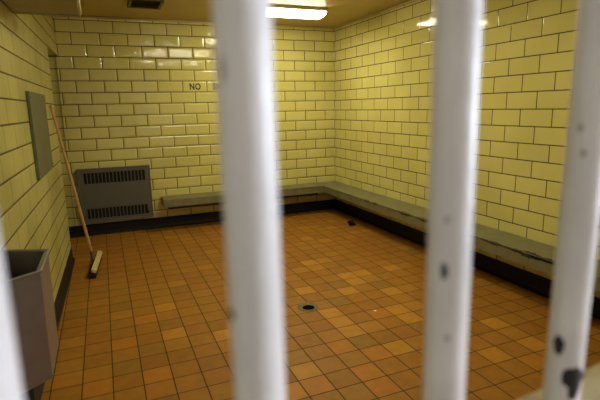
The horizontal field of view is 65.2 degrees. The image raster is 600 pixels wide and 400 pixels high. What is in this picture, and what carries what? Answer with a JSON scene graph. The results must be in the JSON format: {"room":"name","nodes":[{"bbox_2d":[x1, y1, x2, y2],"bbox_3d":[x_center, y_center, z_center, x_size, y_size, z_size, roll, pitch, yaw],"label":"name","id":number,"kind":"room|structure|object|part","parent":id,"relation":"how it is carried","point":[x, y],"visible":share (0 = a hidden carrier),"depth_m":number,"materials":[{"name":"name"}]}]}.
{"room":"prison interior","nodes":[
{"label":"prison interior","id":0,"kind":"room"},
{"bbox_2d":[0,0,70,302],"bbox_3d":[-2.134,-0.478,3.731,0.200,2.567,3.780,-6,12,-21],"label":"wall","id":1,"kind":"structure","parent":0,"point":[33,212],"depth_m":2.99,"materials":[{"name":"tile"}]},
{"bbox_2d":[25,91,52,179],"bbox_3d":[-1.918,-0.490,3.481,0.027,0.590,0.780,-6,12,-21],"label":"wall panel","id":2,"kind":"object","parent":1,"relation":"attached to","point":[36,105],"visible":1,"depth_m":3.34,"materials":[{"name":"grey metal"}]},
{"bbox_2d":[2,0,81,16],"bbox_3d":[-1.427,-1.250,2.542,0.389,0.326,0.854,-6,12,-22],"label":"equipment box","id":3,"kind":"object","parent":1,"relation":"attached to","point":[72,8],"visible":1,"depth_m":2.76,"materials":[{"name":"beige metal"}]},
{"bbox_2d":[38,247,74,399],"bbox_3d":[-1.435,0.975,2.588,0.026,0.133,4.917,-6,12,-21],"label":"baseboard","id":4,"kind":"structure","parent":1,"relation":"attached to","point":[60,299],"depth_m":3.82,"materials":[{"name":"black tile"}]},
{"bbox_2d":[48,16,334,226],"bbox_3d":[-1.345,-0.981,6.191,4.300,2.567,0.250,-6,12,-22],"label":"wall","id":5,"kind":"structure","parent":0,"point":[123,96],"depth_m":5.89,"materials":[{"name":"beige tile"}]},
{"bbox_2d":[76,165,153,223],"bbox_3d":[-2.264,-0.079,5.782,0.832,0.662,0.091,-6,12,-22],"label":"heater","id":6,"kind":"object","parent":5,"relation":"attached to","point":[106,194],"visible":0.94,"depth_m":5.75,"materials":[{"name":"grey metal"}]},
{"bbox_2d":[55,16,333,29],"bbox_3d":[-1.134,-2.225,5.895,3.500,0.022,0.022,-6,12,-22],"label":"trim","id":7,"kind":"structure","parent":5,"relation":"attached to","point":[97,17],"depth_m":5.70,"materials":[{"name":"brown ceramic"}]},
{"bbox_2d":[69,199,334,237],"bbox_3d":[-1.170,0.228,6.330,3.700,0.133,0.048,-6,12,-22],"label":"baseboard","id":8,"kind":"structure","parent":5,"relation":"attached to","point":[198,218],"depth_m":6.12,"materials":[{"name":"black tile"}]},
{"bbox_2d":[189,83,215,89],"bbox_3d":[-1.069,-1.470,6.077,0.712,0.082,0.001,-6,12,-22],"label":"lettering","id":9,"kind":"object","parent":5,"relation":"attached to","point":[189,83],"depth_m":5.98,"materials":[{"name":"black paint"}]},
{"bbox_2d":[80,0,409,27],"bbox_3d":[0.217,-1.582,2.192,5.500,0.100,8.600,-6,12,-22],"label":"ceiling","id":10,"kind":"structure","parent":0,"point":[340,12],"depth_m":5.19,"materials":[{"name":"beige paint"}]},
{"bbox_2d":[127,0,163,9],"bbox_3d":[-1.563,-1.988,4.741,0.330,0.040,0.374,-6,12,-22],"label":"ceiling vent","id":11,"kind":"object","parent":10,"relation":"in","point":[141,4],"visible":0.98,"depth_m":4.74,"materials":[{"name":"brown metal"}]},
{"bbox_2d":[272,4,327,19],"bbox_3d":[-0.180,-2.071,5.184,0.930,0.086,0.330,-6,12,-22],"label":"ceiling light","id":12,"kind":"object","parent":10,"relation":"attached to","point":[284,11],"visible":0.48,"depth_m":5.13,"materials":[{"name":"white plastic"}]},
{"bbox_2d":[41,209,599,399],"bbox_3d":[0.325,0.957,2.834,5.551,0.001,8.406,-6,12,-22],"label":"floor","id":13,"kind":"structure","parent":0,"point":[153,322],"depth_m":3.34,"materials":[{"name":"tile"}]},
{"bbox_2d":[49,105,102,277],"bbox_3d":[-2.090,-0.095,4.393,0.268,1.557,0.641,-5,12,-17],"label":"push broom","id":14,"kind":"object","parent":13,"relation":"on","point":[97,258],"visible":1,"depth_m":4.37,"materials":[{"name":"brown wood"}]},
{"bbox_3d":[-2.111,-0.127,4.372,0.026,1.488,0.249,9,15,43],"label":"handle","id":15,"kind":"part","parent":14,"relation":"part of","materials":[{"name":"brown wood"}]},
{"bbox_2d":[90,251,94,259],"bbox_3d":[-2.023,0.539,4.583,0.046,0.099,0.041,-5,12,-17],"label":"socket","id":16,"kind":"object","parent":14,"relation":"attached to","point":[91,252],"depth_m":4.57,"materials":[{"name":"grey metal"}]},
{"bbox_2d":[0,0,599,399],"bbox_3d":[0.175,0.238,0.405,1.228,2.240,0.053,-7,13,-27],"label":"bars","id":17,"kind":"object","parent":13,"relation":"on","point":[242,29],"visible":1,"depth_m":0.30,"materials":[{"name":"white paint"}]},
{"bbox_3d":[0.174,0.202,0.398,1.228,0.012,0.052,-7,13,-27],"label":"rail","id":18,"kind":"part","parent":17,"relation":"part of","materials":[{"name":"white metal"}]},
{"bbox_2d":[297,302,317,310],"bbox_3d":[0.061,0.812,3.576,0.160,0.006,0.160,-6,12,-22],"label":"floor drain","id":19,"kind":"object","parent":13,"relation":"on","point":[308,306],"visible":1,"depth_m":3.57,"materials":[{"name":"metal"}]},
{"bbox_2d":[347,220,355,225],"bbox_3d":[0.658,0.289,5.990,0.108,0.071,0.090,-2,11,-6],"label":"scrap","id":20,"kind":"object","parent":13,"relation":"on","point":[350,222],"visible":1,"depth_m":5.97,"materials":[{"name":"brown"}]},
{"bbox_2d":[334,0,599,297],"bbox_3d":[1.741,-0.642,4.147,0.200,2.567,5.950,-6,12,-22],"label":"wall","id":21,"kind":"structure","parent":0,"point":[383,61],"depth_m":4.13,"materials":[{"name":"beige tile"}]},
{"bbox_2d":[334,0,416,28],"bbox_3d":[1.607,-1.882,3.872,0.022,0.022,5.878,-6,12,-22],"label":"trim","id":22,"kind":"structure","parent":21,"relation":"attached to","point":[410,1],"depth_m":5.49,"materials":[{"name":"brown ceramic"}]},
{"bbox_2d":[161,181,599,291],"bbox_3d":[0.492,0.395,3.867,2.503,0.124,5.848,-6,12,-22],"label":"bench","id":23,"kind":"object","parent":21,"relation":"attached to","point":[537,255],"visible":0.76,"depth_m":4.87,"materials":[{"name":"grey paint"}]},
{"bbox_2d":[334,199,599,319],"bbox_3d":[1.651,0.563,4.337,0.048,0.133,5.950,-6,12,-22],"label":"baseboard","id":24,"kind":"structure","parent":21,"relation":"attached to","point":[540,285],"depth_m":4.25,"materials":[{"name":"black tile"}]},
{"bbox_3d":[-1.017,0.051,0.943,0.200,2.567,2.320,-6,12,-21],"label":"wall","id":25,"kind":"structure","parent":0,"visible":0},
{"bbox_2d":[2,249,58,399],"bbox_3d":[-1.122,0.547,1.923,0.204,0.594,0.545,-6,12,-22],"label":"metal basin","id":26,"kind":"object","parent":25,"relation":"attached to","point":[27,271],"visible":0.88,"depth_m":1.82,"materials":[{"name":"silver metal"}]},
{"bbox_3d":[-1.126,0.412,1.896,0.167,0.308,0.513,-6,12,-22],"label":"bowl","id":27,"kind":"part","parent":26,"relation":"part of","materials":[{"name":"silver metal"}]}
]}

